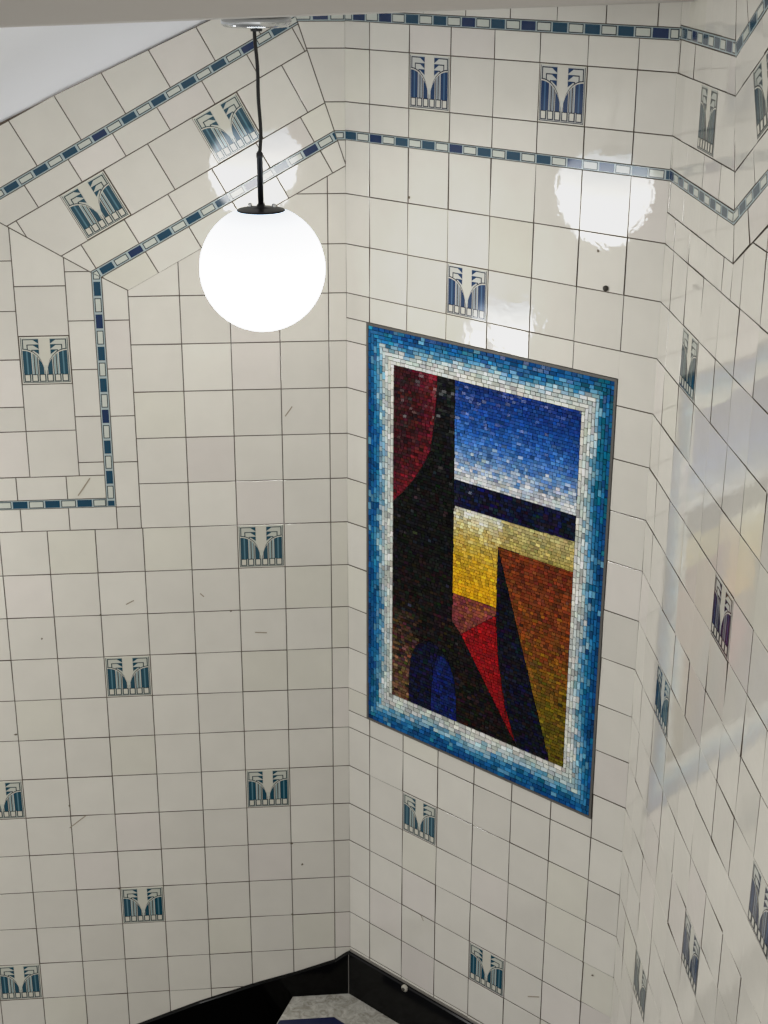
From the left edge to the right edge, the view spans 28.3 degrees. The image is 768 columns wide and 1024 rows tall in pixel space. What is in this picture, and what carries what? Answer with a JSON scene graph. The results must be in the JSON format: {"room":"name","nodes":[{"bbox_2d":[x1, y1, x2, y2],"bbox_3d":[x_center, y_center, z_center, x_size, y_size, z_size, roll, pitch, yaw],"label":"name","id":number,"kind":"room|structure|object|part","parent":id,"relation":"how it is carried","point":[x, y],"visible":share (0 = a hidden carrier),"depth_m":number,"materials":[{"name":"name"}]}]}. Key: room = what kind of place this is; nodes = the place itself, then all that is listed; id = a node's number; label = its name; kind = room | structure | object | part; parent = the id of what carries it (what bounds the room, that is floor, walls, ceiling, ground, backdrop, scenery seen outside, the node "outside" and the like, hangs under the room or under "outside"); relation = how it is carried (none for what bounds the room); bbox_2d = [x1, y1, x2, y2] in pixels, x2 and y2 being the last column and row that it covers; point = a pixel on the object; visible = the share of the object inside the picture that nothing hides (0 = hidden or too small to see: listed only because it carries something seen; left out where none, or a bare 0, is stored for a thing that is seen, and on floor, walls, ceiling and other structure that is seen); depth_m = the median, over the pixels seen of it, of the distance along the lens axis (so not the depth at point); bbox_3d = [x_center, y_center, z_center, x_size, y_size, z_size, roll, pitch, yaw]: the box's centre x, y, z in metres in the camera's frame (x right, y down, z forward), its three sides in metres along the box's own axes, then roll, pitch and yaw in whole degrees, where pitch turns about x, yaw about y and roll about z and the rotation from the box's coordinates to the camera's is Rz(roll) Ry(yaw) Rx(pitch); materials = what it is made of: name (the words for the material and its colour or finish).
{"room":"metro station","nodes":[
{"label":"metro station","id":0,"kind":"room"},
{"bbox_2d":[0,20,207,122],"bbox_3d":[-0.577,-1.078,3.734,2.896,1.430,1.478,-2,21,-5],"label":"ceiling","id":1,"kind":"structure","parent":0,"point":[38,63],"depth_m":4.38,"materials":[{"name":"white paint"}]},
{"bbox_2d":[0,0,694,27],"bbox_3d":[-0.343,-1.388,3.532,2.124,0.533,0.229,-1,21,-3],"label":"ceiling beam","id":2,"kind":"structure","parent":1,"relation":"attached to","point":[13,13],"depth_m":3.50,"materials":[{"name":"grey paint"}]},
{"bbox_2d":[200,17,324,330],"bbox_3d":[-0.305,-0.820,3.752,0.314,0.761,0.314,18,28,39],"label":"pendant lamp","id":3,"kind":"object","parent":2,"relation":"hanging from","point":[262,267],"visible":1,"depth_m":3.72,"materials":[{"name":"white glass"}]},
{"bbox_3d":[-0.305,-0.822,3.752,0.017,0.129,0.017,18,28,39],"label":"rod","id":4,"kind":"part","parent":3,"relation":"part of","materials":[{"name":"black metal"}]},
{"bbox_3d":[-0.305,-0.607,3.835,0.314,0.304,0.314,18,28,39],"label":"globe","id":5,"kind":"part","parent":3,"relation":"part of","materials":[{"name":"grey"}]},
{"bbox_2d":[0,18,349,1023],"bbox_3d":[-1.110,0.440,5.103,1.981,4.336,0.098,-2,21,-5],"label":"wall","id":6,"kind":"structure","parent":0,"point":[218,425],"depth_m":4.98,"materials":[{"name":"white tile"}]},
{"bbox_2d":[0,780,25,818],"bbox_3d":[-1.315,0.992,5.248,0.150,0.150,0.005,-2,21,-5],"label":"decorative tile","id":7,"kind":"structure","parent":6,"relation":"attached to","point":[12,806],"depth_m":5.25,"materials":[{"name":"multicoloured tile"}]},
{"bbox_2d":[0,964,42,999],"bbox_3d":[-1.318,1.702,5.523,0.150,0.150,0.005,-2,21,-5],"label":"decorative tile","id":8,"kind":"structure","parent":6,"relation":"attached to","point":[23,981],"depth_m":5.52,"materials":[{"name":"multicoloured tile"}]},
{"bbox_2d":[19,336,71,383],"bbox_3d":[-1.045,-0.469,4.709,0.150,0.150,0.005,-2,21,-5],"label":"decorative tile","id":9,"kind":"structure","parent":6,"relation":"attached to","point":[44,359],"depth_m":4.71,"materials":[{"name":"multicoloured tile"}]},
{"bbox_2d":[0,498,106,509],"bbox_3d":[-1.490,-0.012,4.841,1.204,0.027,0.004,-2,21,-5],"label":"trim","id":10,"kind":"structure","parent":6,"relation":"attached to","point":[100,502],"depth_m":4.88,"materials":[{"name":"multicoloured tile"}]},
{"bbox_2d":[60,171,129,238],"bbox_3d":[-0.862,-0.915,4.554,0.203,0.203,0.005,-2,21,-5],"label":"decorative tile","id":11,"kind":"structure","parent":6,"relation":"attached to","point":[95,205],"depth_m":4.55,"materials":[{"name":"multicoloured tile"}]},
{"bbox_2d":[92,273,115,506],"bbox_3d":[-0.874,-0.372,4.763,0.027,0.759,0.004,-2,21,-5],"label":"trim","id":12,"kind":"structure","parent":6,"relation":"attached to","point":[96,280],"depth_m":4.76,"materials":[{"name":"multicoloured tile"}]},
{"bbox_2d":[104,655,151,696],"bbox_3d":[-0.859,0.552,5.123,0.150,0.150,0.005,-2,21,-5],"label":"decorative tile","id":13,"kind":"structure","parent":6,"relation":"attached to","point":[125,675],"depth_m":5.12,"materials":[{"name":"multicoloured tile"}]},
{"bbox_2d":[121,886,164,922],"bbox_3d":[-0.862,1.404,5.453,0.150,0.150,0.005,-2,21,-5],"label":"decorative tile","id":14,"kind":"structure","parent":6,"relation":"attached to","point":[139,904],"depth_m":5.45,"materials":[{"name":"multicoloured tile"}]},
{"bbox_2d":[0,17,297,198],"bbox_3d":[-0.739,-1.166,4.469,0.980,0.554,0.004,-2,21,-5],"label":"trim","id":15,"kind":"structure","parent":6,"relation":"attached to","point":[268,35],"depth_m":4.46,"materials":[{"name":"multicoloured tile"}]},
{"bbox_2d":[92,131,336,276],"bbox_3d":[-0.514,-0.924,4.585,0.751,0.426,0.004,-2,21,-5],"label":"trim","id":16,"kind":"structure","parent":6,"relation":"attached to","point":[330,138],"depth_m":4.59,"materials":[{"name":"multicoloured tile"}]},
{"bbox_2d":[192,93,258,162],"bbox_3d":[-0.463,-1.134,4.508,0.203,0.203,0.005,-2,21,-5],"label":"decorative tile","id":17,"kind":"structure","parent":6,"relation":"attached to","point":[227,128],"depth_m":4.51,"materials":[{"name":"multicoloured tile"}]},
{"bbox_2d":[138,951,350,1023],"bbox_3d":[-1.110,2.025,5.661,1.981,0.823,0.019,-2,21,-5],"label":"baseboard","id":18,"kind":"structure","parent":6,"relation":"attached to","point":[264,1001],"depth_m":5.62,"materials":[{"name":"black stone"}]},
{"bbox_2d":[238,524,284,567],"bbox_3d":[-0.402,0.111,4.997,0.150,0.150,0.005,-2,21,-5],"label":"decorative tile","id":19,"kind":"structure","parent":6,"relation":"attached to","point":[262,545],"depth_m":5.00,"materials":[{"name":"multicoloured tile"}]},
{"bbox_2d":[246,768,289,807],"bbox_3d":[-0.405,0.964,5.327,0.150,0.150,0.005,-2,21,-5],"label":"decorative tile","id":20,"kind":"structure","parent":6,"relation":"attached to","point":[265,787],"depth_m":5.33,"materials":[{"name":"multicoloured tile"}]},
{"bbox_2d":[296,15,344,20],"bbox_3d":[-0.187,-1.438,4.418,0.147,0.027,0.004,-2,21,-5],"label":"trim","id":21,"kind":"structure","parent":6,"relation":"attached to","point":[328,17],"depth_m":4.42,"materials":[{"name":"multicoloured tile"}]},
{"bbox_2d":[335,131,344,138],"bbox_3d":[-0.131,-1.123,4.546,0.032,0.024,0.004,-2,21,-5],"label":"trim","id":22,"kind":"structure","parent":6,"relation":"attached to","point":[340,134],"depth_m":4.54,"materials":[{"name":"white tile"}]},
{"bbox_2d":[277,994,397,1023],"bbox_3d":[0.251,2.215,4.739,1.973,0.138,1.467,11,24,26],"label":"floor","id":23,"kind":"structure","parent":0,"point":[333,1008],"depth_m":5.56,"materials":[{"name":"white stone"}]},
{"bbox_2d":[345,2,681,1023],"bbox_3d":[0.328,0.541,4.822,1.130,4.359,0.097,18,28,39],"label":"wall","id":24,"kind":"structure","parent":0,"point":[517,874],"depth_m":4.42,"materials":[{"name":"white tile"}]},
{"bbox_2d":[347,949,477,1023],"bbox_3d":[0.288,1.831,5.280,1.130,0.189,0.019,18,28,39],"label":"baseboard","id":25,"kind":"structure","parent":24,"relation":"attached to","point":[369,982],"depth_m":5.48,"materials":[{"name":"black stone"}]},
{"bbox_2d":[401,984,407,991],"bbox_3d":[0.071,1.694,5.418,0.026,0.026,0.016,18,28,39],"label":"stud","id":26,"kind":"object","parent":25,"relation":"attached to","point":[404,987],"visible":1,"depth_m":5.41,"materials":[{"name":"silver metal"}]},
{"bbox_2d":[403,791,436,845],"bbox_3d":[0.120,1.036,5.148,0.150,0.150,0.005,18,28,39],"label":"decorative tile","id":27,"kind":"structure","parent":24,"relation":"attached to","point":[419,816],"depth_m":5.14,"materials":[{"name":"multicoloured tile"}]},
{"bbox_2d":[409,53,450,111],"bbox_3d":[0.128,-1.205,4.280,0.150,0.150,0.005,18,28,39],"label":"decorative tile","id":28,"kind":"structure","parent":24,"relation":"attached to","point":[429,75],"depth_m":4.28,"materials":[{"name":"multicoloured tile"}]},
{"bbox_2d":[446,263,488,321],"bbox_3d":[0.239,-0.633,4.392,0.150,0.150,0.005,18,28,39],"label":"decorative tile","id":29,"kind":"structure","parent":24,"relation":"attached to","point":[467,287],"depth_m":4.39,"materials":[{"name":"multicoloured tile"}]},
{"bbox_2d":[469,941,504,996],"bbox_3d":[0.344,1.536,5.122,0.150,0.150,0.005,18,28,39],"label":"decorative tile","id":30,"kind":"structure","parent":24,"relation":"attached to","point":[486,968],"depth_m":5.12,"materials":[{"name":"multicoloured tile"}]},
{"bbox_2d":[366,322,617,818],"bbox_3d":[0.286,0.172,4.653,0.923,1.379,0.008,18,28,39],"label":"mosaic panel","id":31,"kind":"object","parent":24,"relation":"attached to","point":[489,472],"visible":1,"depth_m":4.62,"materials":[{"name":"multicoloured tile"}]},
{"bbox_2d":[392,365,581,766],"bbox_3d":[0.287,0.163,4.648,0.696,1.130,0.006,18,28,39],"label":"picture","id":32,"kind":"object","parent":31,"relation":"attached to","point":[487,476],"depth_m":4.62},
{"bbox_2d":[345,130,669,179],"bbox_3d":[0.303,-0.987,4.194,1.128,0.026,0.004,18,28,39],"label":"trim","id":33,"kind":"structure","parent":24,"relation":"attached to","point":[648,172],"depth_m":4.15,"materials":[{"name":"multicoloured tile"}]},
{"bbox_2d":[345,13,679,39],"bbox_3d":[0.304,-1.303,4.072,1.128,0.027,0.004,18,28,39],"label":"trim","id":34,"kind":"structure","parent":24,"relation":"attached to","point":[403,18],"depth_m":4.01,"materials":[{"name":"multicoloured tile"}]},
{"bbox_2d":[538,63,587,125],"bbox_3d":[0.467,-1.094,3.994,0.150,0.150,0.005,18,28,39],"label":"decorative tile","id":35,"kind":"structure","parent":24,"relation":"attached to","point":[562,88],"depth_m":3.99,"materials":[{"name":"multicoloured tile"}]},
{"bbox_2d":[610,0,767,1023],"bbox_3d":[0.874,0.274,2.077,0.098,5.929,4.115,-1,21,-3],"label":"wall","id":36,"kind":"structure","parent":0,"point":[696,821],"depth_m":3.54,"materials":[{"name":"white tile"}]},
{"bbox_2d":[633,947,647,1021],"bbox_3d":[0.731,1.348,4.346,0.005,0.150,0.150,-1,21,-3],"label":"decorative tile","id":37,"kind":"structure","parent":36,"relation":"attached to","point":[640,979],"depth_m":4.34,"materials":[{"name":"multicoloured tile"}]},
{"bbox_2d":[654,662,671,738],"bbox_3d":[0.734,0.495,4.016,0.005,0.150,0.150,-1,21,-3],"label":"decorative tile","id":38,"kind":"structure","parent":36,"relation":"attached to","point":[663,688],"depth_m":4.01,"materials":[{"name":"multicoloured tile"}]},
{"bbox_2d":[679,326,698,402],"bbox_3d":[0.737,-0.357,3.686,0.005,0.150,0.150,-1,21,-3],"label":"decorative tile","id":39,"kind":"structure","parent":36,"relation":"attached to","point":[690,344],"depth_m":3.68,"materials":[{"name":"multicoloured tile"}]},
{"bbox_2d":[682,910,701,996],"bbox_3d":[0.757,1.087,3.755,0.005,0.150,0.150,-1,21,-3],"label":"decorative tile","id":40,"kind":"structure","parent":36,"relation":"attached to","point":[691,949],"depth_m":3.75,"materials":[{"name":"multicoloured tile"}]},
{"bbox_2d":[669,169,733,224],"bbox_3d":[0.737,-0.741,3.559,0.004,0.027,0.607,-1,21,-3],"label":"trim","id":41,"kind":"structure","parent":36,"relation":"attached to","point":[726,212],"depth_m":3.53,"materials":[{"name":"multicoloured tile"}]},
{"bbox_2d":[697,83,718,157],"bbox_3d":[0.739,-0.893,3.478,0.005,0.150,0.150,-1,21,-3],"label":"decorative tile","id":42,"kind":"structure","parent":36,"relation":"attached to","point":[706,131],"depth_m":3.47,"materials":[{"name":"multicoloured tile"}]},
{"bbox_2d":[679,26,736,55],"bbox_3d":[0.736,-1.078,3.479,0.004,0.030,0.512,-1,21,-3],"label":"trim","id":43,"kind":"structure","parent":36,"relation":"attached to","point":[720,43],"depth_m":3.46,"materials":[{"name":"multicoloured tile"}]},
{"bbox_2d":[711,572,734,659],"bbox_3d":[0.759,0.234,3.425,0.005,0.150,0.150,-1,21,-3],"label":"decorative tile","id":44,"kind":"structure","parent":36,"relation":"attached to","point":[723,602],"depth_m":3.42,"materials":[{"name":"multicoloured tile"}]},
{"bbox_2d":[733,171,767,224],"bbox_3d":[0.843,-0.887,1.425,0.004,1.841,3.285,-1,21,-3],"label":"trim","id":45,"kind":"structure","parent":36,"relation":"attached to","point":[762,184],"depth_m":3.15,"materials":[{"name":"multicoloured tile"}]},
{"bbox_2d":[736,0,767,56],"bbox_3d":[0.837,-1.230,1.430,0.005,1.801,3.214,-1,21,-3],"label":"trim","id":46,"kind":"structure","parent":36,"relation":"attached to","point":[763,7],"depth_m":3.12,"materials":[{"name":"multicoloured tile"}]},
{"bbox_2d":[748,859,767,961],"bbox_3d":[0.782,0.825,3.164,0.005,0.150,0.150,-1,21,-3],"label":"decorative tile","id":47,"kind":"structure","parent":36,"relation":"attached to","point":[758,902],"depth_m":3.17,"materials":[{"name":"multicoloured tile"}]},
{"bbox_2d":[753,51,767,141],"bbox_3d":[0.762,-0.838,3.038,0.005,0.203,0.203,-1,21,-3],"label":"decorative tile","id":48,"kind":"structure","parent":36,"relation":"attached to","point":[760,74],"depth_m":3.06,"materials":[{"name":"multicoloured tile"}]}
]}

